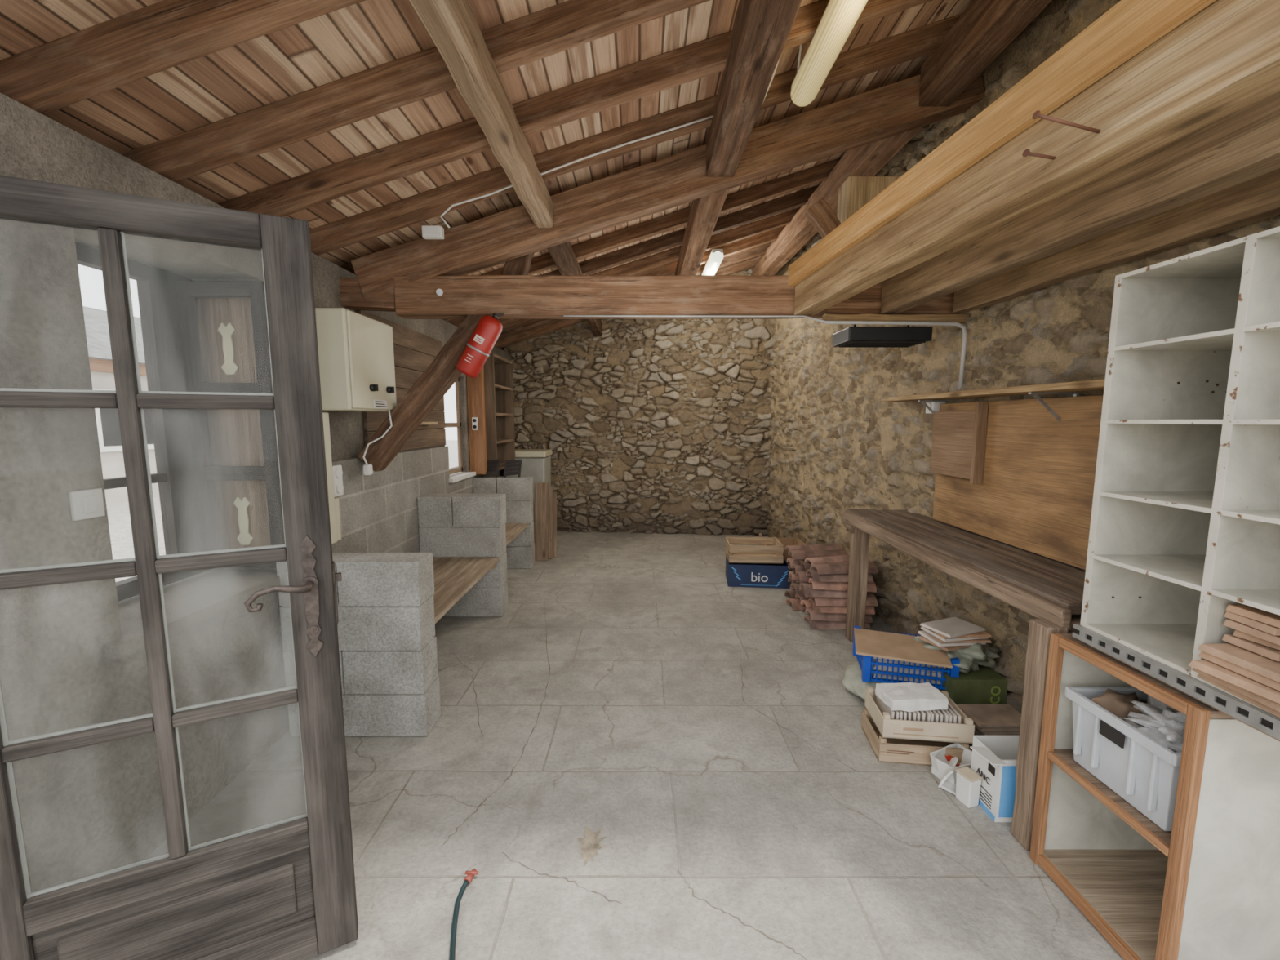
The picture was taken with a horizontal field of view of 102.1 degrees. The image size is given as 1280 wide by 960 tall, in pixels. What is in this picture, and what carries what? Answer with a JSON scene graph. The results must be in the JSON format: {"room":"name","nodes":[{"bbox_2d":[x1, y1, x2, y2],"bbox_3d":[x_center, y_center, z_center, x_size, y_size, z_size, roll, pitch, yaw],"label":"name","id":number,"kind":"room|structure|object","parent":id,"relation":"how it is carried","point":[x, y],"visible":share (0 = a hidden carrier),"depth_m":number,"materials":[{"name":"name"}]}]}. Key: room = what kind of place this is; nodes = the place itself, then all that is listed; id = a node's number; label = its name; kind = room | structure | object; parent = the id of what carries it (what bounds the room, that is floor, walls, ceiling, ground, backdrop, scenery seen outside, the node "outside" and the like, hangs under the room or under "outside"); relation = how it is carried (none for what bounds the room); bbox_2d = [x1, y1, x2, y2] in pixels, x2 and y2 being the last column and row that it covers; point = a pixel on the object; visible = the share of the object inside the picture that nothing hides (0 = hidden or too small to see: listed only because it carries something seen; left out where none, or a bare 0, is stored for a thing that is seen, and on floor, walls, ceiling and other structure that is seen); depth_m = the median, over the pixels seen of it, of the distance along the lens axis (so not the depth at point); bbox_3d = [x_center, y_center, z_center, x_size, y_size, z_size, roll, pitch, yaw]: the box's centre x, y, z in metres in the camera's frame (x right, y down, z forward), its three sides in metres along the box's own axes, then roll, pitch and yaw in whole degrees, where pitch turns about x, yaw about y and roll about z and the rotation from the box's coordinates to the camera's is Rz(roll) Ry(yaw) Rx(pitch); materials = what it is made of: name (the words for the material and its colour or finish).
{"room":"workshop","nodes":[
{"label":"workshop","id":0,"kind":"room"},
{"bbox_2d":[0,93,511,892],"bbox_3d":[-1.808,-0.143,3.909,0.385,2.290,6.100,0,7,0],"label":"wall","id":1,"kind":"structure","parent":0,"point":[86,811],"depth_m":1.56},
{"bbox_2d":[68,488,105,520],"bbox_3d":[-1.641,0.072,1.538,0.018,0.085,0.085,0,7,0],"label":"light switch","id":2,"kind":"object","parent":1,"relation":"attached to","point":[85,504],"visible":1,"depth_m":1.53,"materials":[{"name":"white plastic"}]},
{"bbox_2d":[75,241,285,658],"bbox_3d":[-1.800,-0.162,1.934,0.440,1.340,0.840,0,7,0],"label":"window","id":3,"kind":"structure","parent":1,"relation":"in","point":[217,477],"depth_m":2.21,"materials":[{"name":"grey glass"}]},
{"bbox_2d":[322,412,341,544],"bbox_3d":[-1.585,-0.007,2.596,0.070,0.660,0.160,0,7,0],"label":"cable trunking","id":4,"kind":"object","parent":1,"relation":"attached to","point":[334,508],"visible":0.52,"depth_m":2.59,"materials":[{"name":"beige plastic"}]},
{"bbox_2d":[332,464,343,497],"bbox_3d":[-1.583,0.004,2.678,0.063,0.160,0.080,0,7,0],"label":"wall socket","id":5,"kind":"object","parent":1,"relation":"attached to","point":[337,472],"visible":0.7,"depth_m":2.67,"materials":[{"name":"white plastic"}]},
{"bbox_2d":[315,307,396,411],"bbox_3d":[-1.508,-0.612,2.743,0.275,0.490,0.470,0,7,0],"label":"electrical box","id":6,"kind":"object","parent":1,"relation":"attached to","point":[356,357],"visible":0.84,"depth_m":2.55,"materials":[{"name":"beige metal"}]},
{"bbox_2d":[356,310,445,450],"bbox_3d":[-1.637,-0.643,3.671,0.023,0.849,1.240,0,7,0],"label":"panel","id":7,"kind":"object","parent":1,"relation":"attached to","point":[414,352],"visible":0.38,"depth_m":3.70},
{"bbox_2d":[444,376,475,483],"bbox_3d":[-1.790,-0.474,4.626,0.420,0.935,0.620,0,7,0],"label":"window","id":8,"kind":"structure","parent":1,"relation":"in","point":[456,474],"depth_m":4.83,"materials":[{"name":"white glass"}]},
{"bbox_2d":[466,365,487,474],"bbox_3d":[-1.573,-0.613,4.983,0.145,1.120,0.080,0,7,0],"label":"post","id":9,"kind":"object","parent":1,"relation":"attached to","point":[475,386],"visible":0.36,"depth_m":4.96,"materials":[{"name":"brown wood"}]},
{"bbox_2d":[484,352,515,470],"bbox_3d":[-1.534,-0.702,5.446,0.228,1.150,0.780,0,7,0],"label":"wooden shelf unit","id":10,"kind":"object","parent":1,"relation":"attached to","point":[498,371],"visible":0.49,"depth_m":5.75,"materials":[{"name":"brown wood"}]},
{"bbox_2d":[339,275,963,319],"bbox_3d":[0.083,-1.022,2.892,3.493,0.213,0.144,0,7,0],"label":"tie beam","id":11,"kind":"structure","parent":1,"relation":"attached to","point":[517,296],"depth_m":2.85,"materials":[{"name":"wood"}]},
{"bbox_2d":[356,314,483,471],"bbox_3d":[-1.215,-0.506,2.962,0.804,0.912,0.118,0,7,0],"label":"brace","id":12,"kind":"object","parent":11,"relation":"attached to","point":[441,375],"visible":0.72,"depth_m":2.92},
{"bbox_2d":[455,312,504,377],"bbox_3d":[-0.869,-0.730,2.812,0.268,0.348,0.130,0,7,0],"label":"fire extinguisher","id":13,"kind":"object","parent":12,"relation":"attached to","point":[488,329],"visible":1,"depth_m":2.76,"materials":[{"name":"red metal"}]},
{"bbox_2d":[351,74,984,299],"bbox_3d":[0.125,-1.617,2.834,3.409,1.237,0.126,0,7,0],"label":"rafter","id":14,"kind":"object","parent":11,"relation":"on","point":[884,112],"visible":0.8,"depth_m":2.79,"materials":[{"name":"wood"}]},
{"bbox_2d":[408,0,553,228],"bbox_3d":[-0.530,-1.325,1.770,0.111,0.172,2.061,0,7,1],"label":"purlin","id":15,"kind":"object","parent":14,"relation":"attached to","point":[452,25],"visible":1,"depth_m":1.70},
{"bbox_2d":[706,0,802,177],"bbox_3d":[0.430,-1.605,1.738,0.154,0.204,2.060,0,7,0],"label":"purlin","id":16,"kind":"object","parent":14,"relation":"attached to","point":[762,28],"visible":1,"depth_m":1.98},
{"bbox_2d":[919,0,1052,106],"bbox_3d":[1.550,-1.951,1.698,0.163,0.206,2.060,0,7,0],"label":"purlin","id":17,"kind":"object","parent":14,"relation":"attached to","point":[985,28],"visible":0.98,"depth_m":2.35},
{"bbox_2d":[563,315,966,389],"bbox_3d":[0.675,-0.703,2.840,2.191,0.407,0.069,0,7,3],"label":"conduit","id":18,"kind":"object","parent":11,"relation":"attached to","point":[963,327],"visible":0.97,"depth_m":2.81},
{"bbox_2d":[836,176,900,223],"bbox_3d":[1.369,-1.465,3.113,0.324,0.620,0.164,0,7,0],"label":"block","id":19,"kind":"object","parent":11,"relation":"on","point":[855,192],"visible":0.23,"depth_m":3.01,"materials":[{"name":"brown wood"}]},
{"bbox_2d":[804,198,840,238],"bbox_3d":[1.110,-1.441,2.996,0.297,0.334,0.085,0,7,0],"label":"strut","id":20,"kind":"object","parent":19,"relation":"attached to","point":[820,214],"visible":0.56,"depth_m":2.95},
{"bbox_2d":[787,0,1279,315],"bbox_3d":[0.908,-0.920,1.813,0.276,0.267,2.094,-1,7,-5],"label":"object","id":21,"kind":"structure","parent":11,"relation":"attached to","point":[1224,60],"depth_m":1.19,"materials":[{"name":"wood"}]},
{"bbox_2d":[880,90,1279,314],"bbox_3d":[1.410,-0.893,1.810,0.106,0.204,2.062,0,7,-2],"label":"joist","id":22,"kind":"object","parent":11,"relation":"attached to","point":[1242,145],"visible":0.73,"depth_m":1.51,"materials":[{"name":"wood"}]},
{"bbox_2d":[106,440,458,582],"bbox_3d":[-16.000,0.422,10.114,28.000,0.150,60.000,0,7,0],"label":"ground","id":23,"kind":"structure","parent":0,"point":[118,514],"depth_m":7.39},
{"bbox_2d":[82,306,159,505],"bbox_3d":[-12.050,-1.729,10.874,5.900,3.950,16.400,0,7,0],"label":"house","id":24,"kind":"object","parent":23,"relation":"on","point":[96,326],"visible":0.06,"depth_m":9.34,"materials":[{"name":"white concrete"}]},
{"bbox_2d":[0,0,973,349],"bbox_3d":[0.075,-1.960,3.700,4.650,1.502,6.400,0,7,0],"label":"ceiling","id":25,"kind":"structure","parent":0,"point":[265,69],"depth_m":2.01,"materials":[{"name":"wood"}]},
{"bbox_2d":[0,0,365,115],"bbox_3d":[-0.050,-1.570,1.350,4.125,1.365,0.081,0,7,0],"label":"rafter","id":26,"kind":"object","parent":25,"relation":"attached to","point":[116,52],"visible":0.91,"depth_m":1.37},
{"bbox_2d":[120,0,710,182],"bbox_3d":[-0.051,-1.621,1.766,4.126,1.363,0.081,0,7,0],"label":"rafter","id":27,"kind":"object","parent":25,"relation":"attached to","point":[570,24],"visible":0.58,"depth_m":1.77,"materials":[{"name":"wood"}]},
{"bbox_2d":[217,0,933,217],"bbox_3d":[-0.049,-1.663,2.174,4.127,1.361,0.080,0,7,0],"label":"rafter","id":28,"kind":"object","parent":25,"relation":"attached to","point":[706,57],"visible":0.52,"depth_m":2.17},
{"bbox_2d":[791,0,867,106],"bbox_3d":[0.770,-1.760,1.841,0.124,0.124,1.270,0,7,0],"label":"tube light","id":29,"kind":"object","parent":28,"relation":"attached to","point":[839,17],"visible":1,"depth_m":2.09,"materials":[{"name":"white plastic"}]},
{"bbox_2d":[447,206,801,327],"bbox_3d":[-0.049,-1.962,4.777,4.126,1.364,0.076,0,7,0],"label":"rafter","id":30,"kind":"object","parent":25,"relation":"attached to","point":[766,224],"visible":0.27,"depth_m":4.73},
{"bbox_2d":[701,248,723,275],"bbox_3d":[0.720,-2.158,5.389,0.124,0.124,1.200,0,7,0],"label":"tube light","id":31,"kind":"object","parent":30,"relation":"attached to","point":[716,256],"visible":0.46,"depth_m":4.88,"materials":[{"name":"white plastic"}]},
{"bbox_2d":[493,256,760,348],"bbox_3d":[-0.050,-2.111,6.058,4.127,1.359,0.076,0,7,0],"label":"rafter","id":32,"kind":"object","parent":25,"relation":"attached to","point":[747,264],"visible":0.19,"depth_m":6.06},
{"bbox_2d":[443,184,819,320],"bbox_3d":[-0.050,-1.915,4.350,4.125,1.366,0.075,0,7,0],"label":"rafter","id":33,"kind":"object","parent":25,"relation":"attached to","point":[799,198],"visible":0.29,"depth_m":4.31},
{"bbox_2d":[497,241,773,340],"bbox_3d":[-0.050,-2.063,5.631,4.127,1.360,0.074,0,7,0],"label":"rafter","id":34,"kind":"object","parent":25,"relation":"attached to","point":[760,251],"visible":0.12,"depth_m":5.59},
{"bbox_2d":[309,13,962,255],"bbox_3d":[-0.050,-1.714,2.591,4.125,1.364,0.081,0,7,0],"label":"rafter","id":35,"kind":"object","parent":25,"relation":"attached to","point":[925,40],"visible":0.53,"depth_m":2.57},
{"bbox_2d":[422,225,444,239],"bbox_3d":[-1.036,-1.238,2.584,0.100,0.055,0.052,0,7,0],"label":"junction box","id":36,"kind":"object","parent":35,"relation":"attached to","point":[428,232],"visible":1,"depth_m":2.56,"materials":[{"name":"white plastic"}]},
{"bbox_2d":[440,115,713,228],"bbox_3d":[-0.312,-1.524,2.558,1.373,0.532,0.010,0,7,0],"label":"cable","id":37,"kind":"object","parent":35,"relation":"attached to","point":[711,116],"visible":0.83,"depth_m":2.55,"materials":[{"name":"white plastic"}]},
{"bbox_2d":[497,225,786,328],"bbox_3d":[-0.050,-2.013,5.204,4.126,1.363,0.075,0,7,0],"label":"rafter","id":38,"kind":"object","parent":25,"relation":"attached to","point":[760,239],"visible":0.15,"depth_m":5.14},
{"bbox_2d":[481,157,841,275],"bbox_3d":[-0.050,-1.866,3.923,4.127,1.359,0.076,0,7,0],"label":"rafter","id":39,"kind":"object","parent":25,"relation":"attached to","point":[805,178],"visible":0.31,"depth_m":3.88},
{"bbox_2d":[144,531,1124,959],"bbox_3d":[0.100,1.183,3.055,4.200,0.151,8.200,0,7,0],"label":"floor","id":40,"kind":"structure","parent":0,"point":[646,755],"depth_m":1.94,"materials":[{"name":"concrete"}]},
{"bbox_2d":[0,175,358,959],"bbox_3d":[-1.082,0.349,1.145,0.737,1.885,0.110,-3,7,-27],"label":"door","id":41,"kind":"structure","parent":40,"relation":"on","point":[285,889],"depth_m":1.21,"materials":[{"name":"grey wood"}]},
{"bbox_2d":[275,552,440,736],"bbox_3d":[-1.296,0.765,2.419,0.631,0.827,0.172,0,7,0],"label":"partition","id":42,"kind":"object","parent":40,"relation":"on","point":[390,686],"visible":0.72,"depth_m":2.34,"materials":[{"name":"grey concrete"}]},
{"bbox_2d":[432,556,498,623],"bbox_3d":[-1.320,0.651,3.145,0.576,0.028,1.296,0,7,0],"label":"seat","id":43,"kind":"object","parent":42,"relation":"attached to","point":[454,576],"visible":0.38,"depth_m":3.31,"materials":[{"name":"brown wood"}]},
{"bbox_2d":[417,493,507,616],"bbox_3d":[-1.313,0.560,3.876,0.597,0.901,0.174,0,7,0],"label":"pier","id":44,"kind":"object","parent":40,"relation":"on","point":[451,525],"visible":0.69,"depth_m":3.78,"materials":[{"name":"grey concrete"}]},
{"bbox_2d":[448,868,478,959],"bbox_3d":[-0.521,1.270,1.487,0.053,0.027,0.337,-1,7,-6],"label":"garden hose","id":45,"kind":"object","parent":40,"relation":"on","point":[470,874],"visible":1,"depth_m":1.52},
{"bbox_2d":[472,476,535,568],"bbox_3d":[-1.338,0.420,5.116,0.548,0.897,0.177,0,7,0],"label":"pier","id":46,"kind":"object","parent":40,"relation":"on","point":[518,491],"visible":0.47,"depth_m":5.02,"materials":[{"name":"grey concrete"}]},
{"bbox_2d":[506,448,552,542],"bbox_3d":[-1.340,0.188,6.263,0.500,1.095,0.480,0,7,0],"label":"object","id":47,"kind":"object","parent":40,"relation":"on","point":[535,463],"visible":0.39,"depth_m":6.01,"materials":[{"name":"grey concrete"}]},
{"bbox_2d":[534,482,548,560],"bbox_3d":[-1.045,0.436,5.485,0.142,0.792,0.332,-1,7,-6],"label":"leaning board","id":48,"kind":"object","parent":40,"relation":"on","point":[541,495],"visible":0.91,"depth_m":5.48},
{"bbox_2d":[547,487,552,559],"bbox_3d":[-1.010,0.459,5.549,0.142,0.732,0.313,-1,7,-6],"label":"leaning board","id":49,"kind":"object","parent":40,"relation":"on","point":[550,489],"visible":0.36,"depth_m":5.53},
{"bbox_2d":[725,555,789,588],"bbox_3d":[1.052,0.820,4.683,0.525,0.200,0.363,1,7,6],"label":"carton","id":50,"kind":"object","parent":40,"relation":"on","point":[775,575],"visible":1,"depth_m":4.51,"materials":[{"name":"blue cardboard"}]},
{"bbox_2d":[724,536,783,564],"bbox_3d":[1.030,0.633,4.703,0.470,0.164,0.330,0,7,3],"label":"crate","id":51,"kind":"object","parent":50,"relation":"on","point":[773,553],"visible":1,"depth_m":4.55,"materials":[{"name":"brown wood"}]},
{"bbox_2d":[803,615,870,629],"bbox_3d":[1.404,1.003,3.693,0.420,0.062,0.176,-1,7,0],"label":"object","id":52,"kind":"structure","parent":40,"relation":"on","point":[815,624],"depth_m":3.62,"materials":[{"name":"ceramic"}]},
{"bbox_2d":[787,576,875,622],"bbox_3d":[1.432,0.891,3.960,0.459,0.138,0.750,2,7,1],"label":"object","id":53,"kind":"structure","parent":52,"relation":"on","point":[814,616],"depth_m":3.62,"materials":[{"name":"ceramic"}]},
{"bbox_2d":[809,591,877,605],"bbox_3d":[1.444,0.837,3.684,0.421,0.073,0.176,0,7,1],"label":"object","id":54,"kind":"structure","parent":53,"relation":"on","point":[871,600],"depth_m":3.62,"materials":[{"name":"ceramic"}]},
{"bbox_2d":[799,582,847,597],"bbox_3d":[1.371,0.779,3.682,0.420,0.062,0.176,1,7,4],"label":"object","id":55,"kind":"structure","parent":54,"relation":"on","point":[809,591],"depth_m":3.62,"materials":[{"name":"ceramic"}]},
{"bbox_2d":[786,557,876,592],"bbox_3d":[1.423,0.693,3.946,0.486,0.182,0.753,1,7,6],"label":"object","id":56,"kind":"structure","parent":55,"relation":"on","point":[843,586],"depth_m":3.63,"materials":[{"name":"ceramic"}]},
{"bbox_2d":[792,559,804,568],"bbox_3d":[1.427,0.630,4.021,0.420,0.067,0.176,-1,7,-6],"label":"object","id":57,"kind":"structure","parent":56,"relation":"on","point":[795,561],"depth_m":3.97,"materials":[{"name":"ceramic"}]},
{"bbox_2d":[787,550,848,559],"bbox_3d":[1.379,0.572,4.011,0.420,0.062,0.176,1,5,3],"label":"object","id":58,"kind":"structure","parent":57,"relation":"on","point":[796,554],"depth_m":3.96,"materials":[{"name":"ceramic"}]},
{"bbox_2d":[804,555,873,582],"bbox_3d":[1.436,0.626,3.757,0.470,0.130,0.388,1,5,1],"label":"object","id":59,"kind":"structure","parent":56,"relation":"on","point":[816,577],"depth_m":3.62,"materials":[{"name":"ceramic"}]},
{"bbox_2d":[809,560,877,574],"bbox_3d":[1.435,0.614,3.657,0.420,0.066,0.176,-1,7,-5],"label":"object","id":60,"kind":"structure","parent":59,"relation":"on","point":[839,567],"depth_m":3.60,"materials":[{"name":"ceramic"}]},
{"label":"tile","id":61,"kind":"structure","parent":56,"relation":"on","visible":0},
{"bbox_2d":[785,542,843,551],"bbox_3d":[1.406,0.553,4.192,0.421,0.075,0.176,0,7,1],"label":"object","id":62,"kind":"structure","parent":61,"relation":"on","point":[837,546],"depth_m":4.15,"materials":[{"name":"ceramic"}]},
{"bbox_2d":[842,662,891,700],"bbox_3d":[1.332,1.089,2.736,0.483,0.135,0.564,0,7,0],"label":"sack","id":63,"kind":"object","parent":40,"relation":"on","point":[852,682],"visible":0.24,"depth_m":2.73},
{"bbox_2d":[852,626,959,689],"bbox_3d":[1.390,0.938,2.745,0.435,0.165,0.335,2,7,14],"label":"plastic crate","id":64,"kind":"object","parent":63,"relation":"on","point":[865,662],"visible":0.35,"depth_m":2.62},
{"bbox_2d":[853,627,952,668],"bbox_3d":[1.330,0.854,2.655,0.420,0.012,0.320,2,7,21],"label":"cardboard sheet","id":65,"kind":"object","parent":64,"relation":"on","point":[903,647],"visible":0.86,"depth_m":2.61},
{"bbox_2d":[871,656,946,684],"bbox_3d":[1.393,0.951,2.737,0.350,0.118,0.262,2,7,15],"label":"tile","id":66,"kind":"object","parent":64,"relation":"in","point":[922,673],"depth_m":2.63,"materials":[{"name":"ceramic"}]},
{"bbox_2d":[861,707,970,767],"bbox_3d":[1.215,1.142,2.304,0.360,0.104,0.253,1,7,7],"label":"crate","id":67,"kind":"object","parent":40,"relation":"on","point":[891,750],"visible":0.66,"depth_m":2.20,"materials":[{"name":"brown wood"}]},
{"bbox_2d":[864,686,974,743],"bbox_3d":[1.225,1.033,2.292,0.360,0.099,0.252,1,7,7],"label":"crate","id":68,"kind":"object","parent":67,"relation":"on","point":[963,732],"visible":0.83,"depth_m":2.18,"materials":[{"name":"brown wood"}]},
{"bbox_2d":[875,695,942,722],"bbox_3d":[1.190,1.026,2.297,0.209,0.099,0.200,2,7,7],"label":"tile","id":69,"kind":"object","parent":68,"relation":"in","point":[882,707],"depth_m":2.21,"materials":[{"name":"tile"}]},
{"bbox_2d":[874,682,947,711],"bbox_3d":[1.188,0.950,2.275,0.253,0.060,0.156,0,7,0],"label":"block","id":70,"kind":"object","parent":68,"relation":"on","point":[917,696],"visible":1,"depth_m":2.23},
{"bbox_2d":[893,727,958,738],"bbox_3d":[1.200,1.061,2.171,0.260,0.032,0.001,1,7,7],"label":"print","id":71,"kind":"object","parent":68,"relation":"attached to","point":[904,728],"depth_m":2.18},
{"bbox_2d":[926,742,972,786],"bbox_3d":[1.272,1.172,2.105,0.216,0.103,0.144,-2,7,-19],"label":"packaging","id":72,"kind":"object","parent":40,"relation":"on","point":[944,770],"visible":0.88,"depth_m":2.11,"materials":[{"name":"white plastic"}]},
{"bbox_2d":[843,508,1085,850],"bbox_3d":[1.563,0.725,2.606,0.515,0.864,1.828,0,7,0],"label":"workbench","id":73,"kind":"object","parent":40,"relation":"on","point":[1049,590],"visible":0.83,"depth_m":2.05,"materials":[{"name":"wood"}]},
{"bbox_2d":[845,508,1085,614],"bbox_3d":[1.589,0.318,2.573,0.431,0.048,1.802,0,7,0],"label":"countertop","id":74,"kind":"structure","parent":73,"relation":"on","point":[1060,583],"depth_m":2.26,"materials":[{"name":"wood"}]},
{"bbox_2d":[933,395,1103,569],"bbox_3d":[1.742,-0.032,2.397,0.015,0.675,1.270,0,7,0],"label":"plywood board","id":75,"kind":"object","parent":73,"relation":"on","point":[1035,494],"visible":0.51,"depth_m":2.28,"materials":[{"name":"wood"}]},
{"bbox_2d":[929,401,988,484],"bbox_3d":[1.707,-0.208,2.792,0.050,0.415,0.405,0,7,0],"label":"box","id":76,"kind":"object","parent":75,"relation":"attached to","point":[958,437],"visible":1,"depth_m":2.72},
{"bbox_2d":[955,766,982,808],"bbox_3d":[1.250,1.173,1.972,0.058,0.118,0.068,-2,7,-17],"label":"tub","id":77,"kind":"object","parent":40,"relation":"on","point":[968,783],"visible":1,"depth_m":1.95,"materials":[{"name":"plastic"}]},
{"bbox_2d":[937,664,1008,704],"bbox_3d":[1.650,1.058,2.617,0.270,0.200,0.203,0,7,0],"label":"box","id":78,"kind":"object","parent":40,"relation":"on","point":[984,686],"visible":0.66,"depth_m":2.52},
{"bbox_2d":[913,635,999,674],"bbox_3d":[1.634,0.877,2.655,0.436,0.203,0.335,0,7,0],"label":"plastic bag","id":79,"kind":"object","parent":78,"relation":"on","point":[986,655],"visible":0.43,"depth_m":2.56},
{"bbox_2d":[917,617,991,651],"bbox_3d":[1.597,0.779,2.623,0.312,0.082,0.248,-3,7,-21],"label":"tile","id":80,"kind":"object","parent":79,"relation":"on","point":[952,627],"depth_m":2.56,"materials":[{"name":"tile"}]},
{"bbox_2d":[969,735,1019,822],"bbox_3d":[1.366,1.112,1.922,0.288,0.252,0.184,0,7,0],"label":"carton","id":81,"kind":"object","parent":40,"relation":"on","point":[993,757],"visible":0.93,"depth_m":1.90,"materials":[{"name":"cardboard"}]},
{"bbox_2d":[979,785,991,809],"bbox_3d":[1.289,1.181,1.935,0.002,0.051,0.074,0,7,0],"label":"print","id":82,"kind":"object","parent":81,"relation":"on","point":[985,793],"depth_m":1.93,"materials":[{"name":"black"}]},
{"bbox_2d":[1029,633,1279,959],"bbox_3d":[1.550,0.898,1.462,0.500,0.782,0.446,0,7,0],"label":"base cabinet","id":83,"kind":"object","parent":40,"relation":"on","point":[1206,887],"visible":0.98,"depth_m":1.27,"materials":[{"name":"brown wood"}]},
{"bbox_2d":[1053,749,1171,845],"bbox_3d":[1.555,0.896,1.462,0.490,0.015,0.408,0,7,0],"label":"shelf","id":84,"kind":"object","parent":83,"relation":"attached to","point":[1064,758],"depth_m":1.44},
{"bbox_2d":[1064,686,1181,831],"bbox_3d":[1.500,0.773,1.453,0.367,0.228,0.336,0,7,0],"label":"plastic crate","id":85,"kind":"object","parent":83,"relation":"on","point":[1140,769],"visible":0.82,"depth_m":1.43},
{"bbox_2d":[1091,688,1146,719],"bbox_3d":[1.423,0.689,1.538,0.169,0.122,0.113,0,7,0],"label":"cloth bundle","id":86,"kind":"object","parent":85,"relation":"in","point":[1119,704],"visible":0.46,"depth_m":1.52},
{"bbox_2d":[1120,694,1186,752],"bbox_3d":[1.499,0.698,1.409,0.345,0.197,0.286,0,7,0],"label":"plastic bag","id":87,"kind":"object","parent":85,"relation":"in","point":[1162,722],"visible":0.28,"depth_m":1.41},
{"bbox_2d":[1071,623,1279,741],"bbox_3d":[1.558,0.501,1.250,0.484,0.055,0.650,0,7,0],"label":"slotted angle","id":88,"kind":"object","parent":83,"relation":"on","point":[1255,717],"visible":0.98,"depth_m":1.25,"materials":[{"name":"metal"}]},
{"bbox_2d":[1080,226,1279,712],"bbox_3d":[1.536,-0.029,1.180,0.419,1.014,0.646,0,7,0],"label":"shelf","id":89,"kind":"object","parent":88,"relation":"on","point":[1184,527],"visible":0.98,"depth_m":1.44,"materials":[{"name":"wood"}]},
{"bbox_2d":[1188,604,1279,717],"bbox_3d":[1.411,0.387,1.110,0.282,0.178,0.216,0,7,0],"label":"wood board","id":90,"kind":"object","parent":89,"relation":"on","point":[1262,665],"depth_m":1.13,"materials":[{"name":"wood"}]},
{"bbox_3d":[1.594,1.185,2.331,0.249,0.014,0.169,0,7,-2],"label":"tile","id":91,"kind":"structure","parent":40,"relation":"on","visible":0},
{"bbox_3d":[1.596,1.168,2.329,0.249,0.013,0.169,0,7,3],"label":"tile","id":92,"kind":"structure","parent":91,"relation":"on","visible":0},
{"bbox_3d":[1.609,1.152,2.327,0.249,0.013,0.169,0,7,3],"label":"tile","id":93,"kind":"structure","parent":92,"relation":"on","visible":0},
{"bbox_3d":[1.593,1.136,2.325,0.249,0.013,0.169,0,7,-1],"label":"tile","id":94,"kind":"structure","parent":93,"relation":"on","visible":0},
{"bbox_3d":[1.593,1.119,2.323,0.249,0.013,0.169,0,7,-1],"label":"tile","id":95,"kind":"structure","parent":94,"relation":"on","visible":0},
{"bbox_2d":[956,704,1021,735],"bbox_3d":[1.601,1.078,2.318,0.270,0.063,0.181,0,7,0],"label":"tile","id":96,"kind":"object","parent":95,"relation":"on","point":[984,716],"depth_m":2.28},
{"bbox_2d":[501,267,777,536],"bbox_3d":[-0.006,-1.087,6.647,4.043,3.541,0.444,1,7,5],"label":"wall","id":97,"kind":"structure","parent":0,"point":[652,426],"depth_m":6.53,"materials":[{"name":"stone"}]},
{"bbox_2d":[546,240,602,335],"bbox_3d":[-0.520,-1.665,4.675,0.106,0.155,3.530,0,7,0],"label":"purlin","id":98,"kind":"object","parent":97,"relation":"attached to","point":[562,255],"visible":0.48,"depth_m":3.58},
{"bbox_2d":[502,252,534,275],"bbox_3d":[-0.710,-1.263,3.017,0.292,0.554,0.094,0,7,0],"label":"strut","id":99,"kind":"object","parent":98,"relation":"attached to","point":[521,265],"visible":0.15,"depth_m":2.98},
{"bbox_2d":[674,188,729,275],"bbox_3d":[0.431,-1.935,4.619,0.153,0.205,3.480,0,7,0],"label":"purlin","id":100,"kind":"object","parent":97,"relation":"attached to","point":[704,211],"visible":0.41,"depth_m":3.61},
{"bbox_2d":[751,125,924,275],"bbox_3d":[1.460,-2.252,4.532,0.166,0.203,3.381,0,7,-1],"label":"purlin","id":101,"kind":"object","parent":97,"relation":"attached to","point":[867,160],"visible":0.56,"depth_m":3.84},
{"bbox_2d":[764,0,1279,712],"bbox_3d":[1.935,-0.736,3.688,0.509,3.519,6.522,0,7,-2],"label":"wall","id":102,"kind":"structure","parent":0,"point":[835,446],"depth_m":3.29,"materials":[{"name":"stone"}]},
{"bbox_2d":[822,313,968,324],"bbox_3d":[1.390,-0.877,2.818,0.780,0.051,0.055,0,7,0],"label":"ledger","id":103,"kind":"object","parent":102,"relation":"attached to","point":[961,318],"visible":0.78,"depth_m":2.79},
{"bbox_2d":[831,324,932,347],"bbox_3d":[1.350,-0.842,2.903,0.450,0.170,0.250,0,7,0],"label":"heater","id":104,"kind":"object","parent":103,"relation":"hanging from","point":[854,336],"visible":0.91,"depth_m":2.79,"materials":[{"name":"black metal"}]},
{"bbox_2d":[839,341,925,347],"bbox_3d":[1.350,-0.760,2.902,0.400,0.008,0.190,0,7,0],"label":"grille","id":105,"kind":"object","parent":104,"relation":"attached to","point":[849,344],"depth_m":2.88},
{"bbox_2d":[881,378,1105,422],"bbox_3d":[1.680,-0.310,2.446,0.240,0.238,1.832,0,7,0],"label":"wall shelf","id":106,"kind":"object","parent":102,"relation":"attached to","point":[1074,388],"visible":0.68,"depth_m":2.17,"materials":[{"name":"wood"}]},
{"bbox_2d":[952,168,1279,312],"bbox_3d":[1.768,-0.891,1.795,0.075,0.206,2.031,0,7,-2],"label":"joist","id":107,"kind":"object","parent":102,"relation":"attached to","point":[1255,199],"visible":0.56,"depth_m":1.79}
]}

